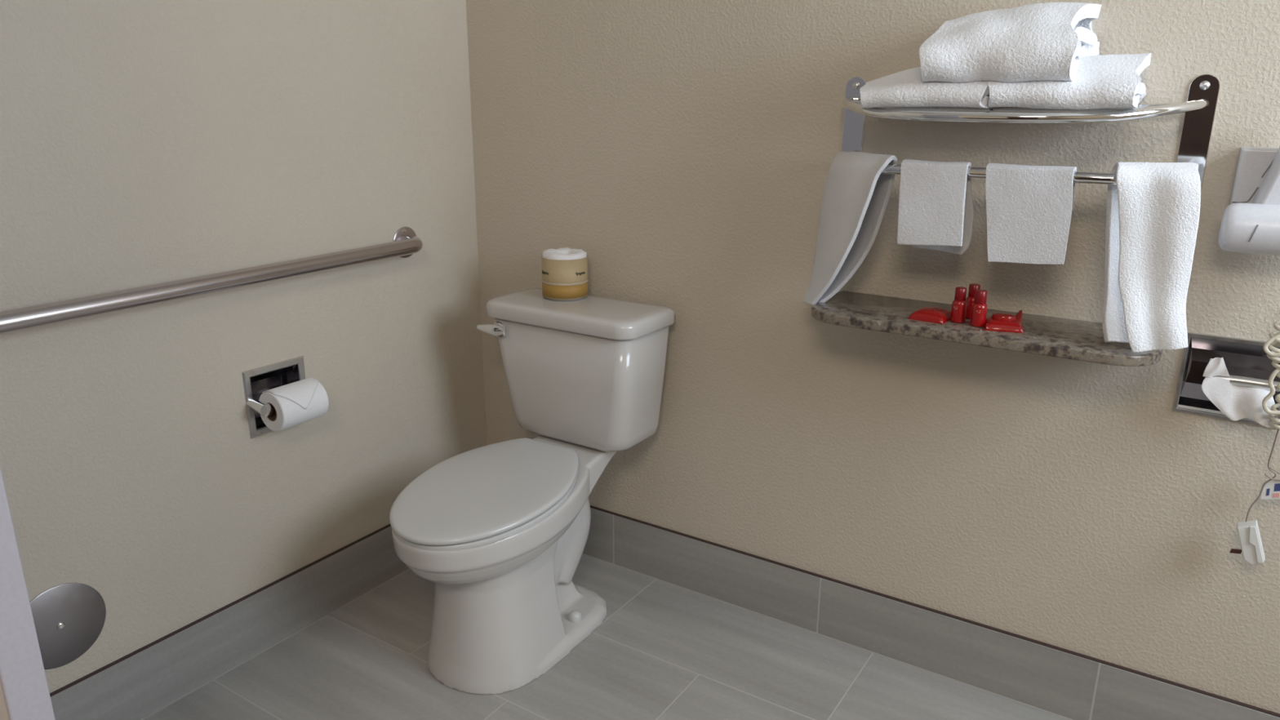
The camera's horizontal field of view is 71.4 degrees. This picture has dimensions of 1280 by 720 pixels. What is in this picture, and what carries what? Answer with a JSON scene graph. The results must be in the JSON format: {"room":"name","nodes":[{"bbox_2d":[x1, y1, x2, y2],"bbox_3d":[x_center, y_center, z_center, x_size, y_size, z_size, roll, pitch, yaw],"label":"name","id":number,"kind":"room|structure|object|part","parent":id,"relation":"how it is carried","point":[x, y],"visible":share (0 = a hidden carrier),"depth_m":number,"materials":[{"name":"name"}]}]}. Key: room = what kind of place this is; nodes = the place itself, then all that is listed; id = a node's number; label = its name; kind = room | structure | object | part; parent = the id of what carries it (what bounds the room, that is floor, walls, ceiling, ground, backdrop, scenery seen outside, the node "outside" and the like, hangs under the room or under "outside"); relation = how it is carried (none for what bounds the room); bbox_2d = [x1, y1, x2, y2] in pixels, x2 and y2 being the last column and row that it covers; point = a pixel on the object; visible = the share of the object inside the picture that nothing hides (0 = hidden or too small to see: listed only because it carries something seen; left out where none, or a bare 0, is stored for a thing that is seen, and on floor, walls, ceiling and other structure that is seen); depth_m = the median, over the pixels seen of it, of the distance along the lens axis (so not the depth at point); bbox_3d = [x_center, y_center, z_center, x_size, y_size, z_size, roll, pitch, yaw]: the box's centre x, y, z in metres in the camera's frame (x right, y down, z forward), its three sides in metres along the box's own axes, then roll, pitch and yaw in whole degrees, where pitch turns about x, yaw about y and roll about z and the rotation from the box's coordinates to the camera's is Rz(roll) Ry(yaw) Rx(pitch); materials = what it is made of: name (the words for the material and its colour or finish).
{"room":"hotel bathroom","nodes":[
{"label":"hotel bathroom","id":0,"kind":"room"},
{"bbox_2d":[0,0,487,693],"bbox_3d":[-0.979,-0.475,1.763,0.120,2.440,1.720,11,20,31],"label":"wall","id":1,"kind":"structure","parent":0,"point":[143,143],"depth_m":1.89,"materials":[{"name":"beige paint"}]},
{"bbox_2d":[0,466,55,719],"bbox_3d":[-0.952,-0.023,0.953,0.855,2.022,0.102,11,20,31],"label":"door","id":2,"kind":"structure","parent":1,"relation":"in","point":[24,694],"depth_m":0.82,"materials":[{"name":"white wood"}]},
{"bbox_2d":[29,582,106,669],"bbox_3d":[-1.118,0.514,1.720,0.007,0.168,0.168,11,20,31],"label":"access cover","id":3,"kind":"object","parent":1,"relation":"attached to","point":[68,618],"visible":0.89,"depth_m":1.73,"materials":[{"name":"silver metal"}]},
{"bbox_2d":[0,226,422,334],"bbox_3d":[-0.900,-0.155,1.794,0.081,0.080,1.280,11,20,31],"label":"grab bar","id":4,"kind":"object","parent":1,"relation":"attached to","point":[405,243],"visible":1,"depth_m":1.76,"materials":[{"name":"silver metal"}]},
{"bbox_2d":[49,524,391,696],"bbox_3d":[-0.915,0.550,2.054,0.008,0.003,1.652,11,20,31],"label":"trim","id":5,"kind":"structure","parent":1,"relation":"attached to","point":[215,612],"depth_m":1.98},
{"bbox_2d":[50,526,409,719],"bbox_3d":[-0.913,0.624,2.080,0.010,0.153,1.660,11,20,31],"label":"baseboard","id":6,"kind":"structure","parent":1,"relation":"attached to","point":[135,687],"depth_m":2.03,"materials":[{"name":"grey tile"}]},
{"bbox_2d":[241,355,326,439],"bbox_3d":[-0.829,0.085,2.045,0.138,0.157,0.173,11,20,31],"label":"paper holder","id":7,"kind":"object","parent":1,"relation":"attached to","point":[258,380],"visible":0.56,"depth_m":2.05,"materials":[{"name":"silver metal"}]},
{"bbox_3d":[-0.848,0.105,1.975,0.089,0.031,0.030,11,20,31],"label":"arm","id":8,"kind":"part","parent":7,"relation":"part of","materials":[{"name":"silver metal"}]},
{"bbox_2d":[258,377,328,431],"bbox_3d":[-0.781,0.100,2.012,0.094,0.093,0.120,11,20,31],"label":"toilet paper roll","id":9,"kind":"object","parent":7,"relation":"on","point":[300,402],"visible":0.98,"depth_m":1.98,"materials":[{"name":"white paper"}]},
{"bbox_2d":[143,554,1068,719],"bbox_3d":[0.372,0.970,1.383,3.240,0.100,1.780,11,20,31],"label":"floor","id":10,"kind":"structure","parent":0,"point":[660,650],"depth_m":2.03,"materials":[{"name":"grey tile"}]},
{"bbox_2d":[389,287,674,694],"bbox_3d":[-0.301,0.291,2.119,0.460,0.775,0.725,11,20,31],"label":"toilet","id":11,"kind":"object","parent":10,"relation":"on","point":[500,530],"visible":1,"depth_m":2.06,"materials":[{"name":"white ceramic"}]},
{"bbox_3d":[-0.344,0.286,1.994,0.356,0.055,0.479,11,20,31],"label":"lid","id":12,"kind":"part","parent":11,"relation":"part of","materials":[{"name":"white plastic"}]},
{"bbox_3d":[-0.346,0.304,1.996,0.350,0.056,0.459,11,20,31],"label":"seat","id":13,"kind":"part","parent":11,"relation":"part of","materials":[{"name":"white plastic"}]},
{"bbox_3d":[-0.373,-0.080,2.246,0.088,0.038,0.025,11,20,31],"label":"flush lever","id":14,"kind":"part","parent":11,"relation":"part of","materials":[{"name":"silver metal"}]},
{"bbox_3d":[-0.280,0.461,2.151,0.351,0.432,0.712,11,20,31],"label":"bowl","id":15,"kind":"part","parent":11,"relation":"part of","materials":[{"name":"white ceramic"}]},
{"bbox_2d":[541,247,587,300],"bbox_3d":[-0.191,-0.221,2.267,0.118,0.119,0.118,11,20,31],"label":"toilet paper roll","id":16,"kind":"object","parent":11,"relation":"on","point":[564,270],"visible":1,"depth_m":2.22,"materials":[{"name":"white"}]},
{"bbox_2d":[575,271,585,275],"bbox_3d":[-0.148,-0.217,2.228,0.004,0.010,0.033,15,22,40],"label":"print","id":17,"kind":"object","parent":16,"relation":"on","point":[577,273],"depth_m":2.23,"materials":[{"name":"black paper"}]},
{"bbox_3d":[-0.157,-0.120,2.217,0.453,0.042,0.216,11,20,31],"label":"tank lid","id":18,"kind":"part","parent":11,"relation":"part of","materials":[{"name":"white ceramic"}]},
{"bbox_3d":[-0.153,0.041,2.266,0.426,0.306,0.198,11,20,31],"label":"tank","id":19,"kind":"part","parent":11,"relation":"part of","materials":[{"name":"white ceramic"}]},
{"bbox_2d":[466,0,1279,713],"bbox_3d":[0.780,-0.454,1.719,3.120,2.440,0.120,11,20,31],"label":"wall","id":20,"kind":"structure","parent":0,"point":[689,148],"depth_m":1.93,"materials":[{"name":"beige paint"}]},
{"bbox_2d":[582,507,1279,719],"bbox_3d":[0.790,0.667,1.962,2.980,0.153,0.010,11,20,31],"label":"baseboard","id":21,"kind":"structure","parent":20,"relation":"attached to","point":[1067,685],"depth_m":2.06,"materials":[{"name":"grey tile"}]},
{"bbox_2d":[590,505,1279,717],"bbox_3d":[0.787,0.591,1.943,2.990,0.003,0.008,11,20,31],"label":"trim","id":22,"kind":"structure","parent":20,"relation":"attached to","point":[1028,639],"depth_m":1.98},
{"bbox_2d":[810,290,1163,366],"bbox_3d":[0.644,-0.067,1.710,0.628,0.020,0.226,11,20,31],"label":"wall shelf","id":23,"kind":"object","parent":20,"relation":"attached to","point":[1052,336],"visible":0.79,"depth_m":1.65,"materials":[{"name":"stone"}]},
{"bbox_2d":[907,306,951,324],"bbox_3d":[0.564,-0.090,1.720,0.068,0.019,0.072,12,20,34],"label":"packet","id":24,"kind":"object","parent":23,"relation":"on","point":[931,314],"visible":0.94,"depth_m":1.70,"materials":[{"name":"red plastic"}]},
{"bbox_2d":[950,286,967,323],"bbox_3d":[0.604,-0.104,1.685,0.027,0.066,0.028,11,20,31],"label":"toiletry bottle","id":25,"kind":"object","parent":23,"relation":"on","point":[958,311],"visible":1,"depth_m":1.68,"materials":[{"name":"red plastic"}]},
{"bbox_2d":[965,283,980,319],"bbox_3d":[0.641,-0.113,1.714,0.027,0.066,0.028,11,20,31],"label":"toiletry bottle","id":26,"kind":"object","parent":23,"relation":"on","point":[970,300],"visible":0.42,"depth_m":1.71,"materials":[{"name":"red plastic"}]},
{"bbox_2d":[969,289,987,327],"bbox_3d":[0.631,-0.096,1.656,0.027,0.067,0.028,11,20,31],"label":"toiletry bottle","id":27,"kind":"object","parent":23,"relation":"on","point":[979,309],"visible":1,"depth_m":1.65,"materials":[{"name":"red plastic"}]},
{"bbox_2d":[983,310,1024,333],"bbox_3d":[0.675,-0.075,1.653,0.068,0.028,0.072,5,17,16],"label":"packet","id":28,"kind":"object","parent":23,"relation":"on","point":[999,322],"visible":0.96,"depth_m":1.63,"materials":[{"name":"red plastic"}]},
{"bbox_2d":[841,74,1220,191],"bbox_3d":[0.636,-0.396,1.604,0.660,0.228,0.250,11,20,31],"label":"towel rack","id":29,"kind":"object","parent":20,"relation":"attached to","point":[1199,109],"visible":0.62,"depth_m":1.53,"materials":[{"name":"silver metal"}]},
{"bbox_2d":[803,151,897,305],"bbox_3d":[0.414,-0.256,1.790,0.118,0.316,0.193,-4,17,-14],"label":"hand towel","id":30,"kind":"object","parent":29,"relation":"hanging from","point":[856,194],"visible":0.98,"depth_m":1.76,"materials":[{"name":"white fabric"}]},
{"bbox_3d":[0.446,-0.474,1.863,0.045,0.228,0.004,11,20,31],"label":"bracket plate","id":31,"kind":"part","parent":29,"relation":"part of","materials":[{"name":"silver metal"}]},
{"bbox_2d":[859,66,989,108],"bbox_3d":[0.531,-0.511,1.652,0.276,0.089,0.230,11,20,31],"label":"bath towel","id":32,"kind":"object","parent":29,"relation":"on","point":[905,88],"visible":0.77,"depth_m":1.56,"materials":[{"name":"white fabric"}]},
{"bbox_2d":[897,159,973,254],"bbox_3d":[0.547,-0.283,1.652,0.135,0.170,0.048,11,20,31],"label":"washcloth","id":33,"kind":"object","parent":29,"relation":"hanging from","point":[935,212],"visible":0.99,"depth_m":1.64,"materials":[{"name":"white fabric"}]},
{"bbox_3d":[0.648,-0.456,1.606,0.612,0.021,0.113,11,20,31],"label":"shelf rod","id":34,"kind":"part","parent":29,"relation":"part of","materials":[{"name":"silver metal"}]},
{"bbox_3d":[0.634,-0.447,1.587,0.637,0.040,0.247,11,20,31],"label":"shelf rail","id":35,"kind":"part","parent":29,"relation":"part of","materials":[{"name":"silver metal"}]},
{"bbox_2d":[986,163,1076,264],"bbox_3d":[0.681,-0.256,1.569,0.148,0.171,0.051,11,20,31],"label":"washcloth","id":36,"kind":"object","parent":29,"relation":"hanging from","point":[1029,208],"visible":1,"depth_m":1.55,"materials":[{"name":"white fabric"}]},
{"bbox_2d":[987,53,1151,110],"bbox_3d":[0.730,-0.478,1.528,0.248,0.094,0.229,11,20,31],"label":"bath towel","id":37,"kind":"object","parent":29,"relation":"on","point":[1104,81],"visible":0.81,"depth_m":1.45,"materials":[{"name":"white fabric"}]},
{"bbox_2d":[919,2,1102,82],"bbox_3d":[0.648,-0.551,1.554,0.262,0.138,0.258,11,20,31],"label":"bath towel","id":38,"kind":"object","parent":37,"relation":"on","point":[1036,42],"visible":0.99,"depth_m":1.49,"materials":[{"name":"white fabric"}]},
{"bbox_2d":[1102,162,1200,352],"bbox_3d":[0.847,-0.175,1.494,0.130,0.303,0.175,5,17,16],"label":"hand towel","id":39,"kind":"object","parent":29,"relation":"hanging from","point":[1153,212],"visible":1,"depth_m":1.45,"materials":[{"name":"white fabric"}]},
{"bbox_3d":[0.960,-0.376,1.542,0.045,0.228,0.004,11,20,31],"label":"bracket plate","id":40,"kind":"part","parent":29,"relation":"part of","materials":[{"name":"silver metal"}]},
{"bbox_2d":[1171,331,1279,426],"bbox_3d":[1.061,0.036,1.594,0.167,0.153,0.130,11,20,31],"label":"paper holder","id":41,"kind":"object","parent":20,"relation":"attached to","point":[1247,364],"visible":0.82,"depth_m":1.64,"materials":[{"name":"silver metal"}]},
{"bbox_2d":[1202,357,1230,377],"bbox_3d":[1.004,0.013,1.547,0.039,0.037,0.019,11,20,31],"label":"tissue","id":42,"kind":"object","parent":41,"relation":"on","point":[1215,366],"visible":1,"depth_m":1.55,"materials":[{"name":"white paper"}]},
{"bbox_2d":[1201,376,1279,427],"bbox_3d":[1.038,0.070,1.536,0.125,0.073,0.037,11,20,31],"label":"tissue","id":43,"kind":"object","parent":41,"relation":"on","point":[1237,402],"visible":0.96,"depth_m":1.54,"materials":[{"name":"white paper"}]},
{"bbox_3d":[1.111,0.043,1.539,0.021,0.030,0.071,10,19,29],"label":"arm","id":44,"kind":"part","parent":41,"relation":"part of","materials":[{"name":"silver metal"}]},
{"bbox_2d":[1217,146,1279,564],"bbox_3d":[1.055,-0.009,1.510,0.189,0.762,0.127,11,20,31],"label":"hair dryer","id":45,"kind":"object","parent":20,"relation":"attached to","point":[1251,224],"visible":1,"depth_m":1.46,"materials":[{"name":"white plastic"}]},
{"bbox_3d":[1.091,0.201,1.534,0.049,0.198,0.035,11,20,31],"label":"thin cord","id":46,"kind":"part","parent":45,"relation":"part of","materials":[{"name":"white plastic"}]},
{"bbox_3d":[1.037,-0.311,1.429,0.073,0.138,0.043,11,20,31],"label":"handle","id":47,"kind":"part","parent":45,"relation":"part of","materials":[{"name":"white plastic"}]},
{"bbox_2d":[1266,488,1270,495],"bbox_3d":[1.099,0.231,1.559,0.005,0.015,0.001,11,20,31],"label":"print","id":48,"kind":"object","parent":45,"relation":"attached to","point":[1268,490],"depth_m":1.56},
{"bbox_3d":[1.065,-0.026,1.459,0.062,0.295,0.048,11,20,31],"label":"coiled cord","id":49,"kind":"part","parent":45,"relation":"part of","materials":[{"name":"white plastic"}]},
{"bbox_2d":[1272,493,1279,497],"bbox_3d":[1.110,0.236,1.554,0.010,0.011,0.001,11,20,31],"label":"print","id":50,"kind":"object","parent":45,"relation":"attached to","point":[1274,495],"depth_m":1.55},
{"bbox_2d":[1274,483,1279,491],"bbox_3d":[1.111,0.222,1.549,0.012,0.018,0.001,11,20,31],"label":"print","id":51,"kind":"object","parent":45,"relation":"on","point":[1277,486],"depth_m":1.55}
]}

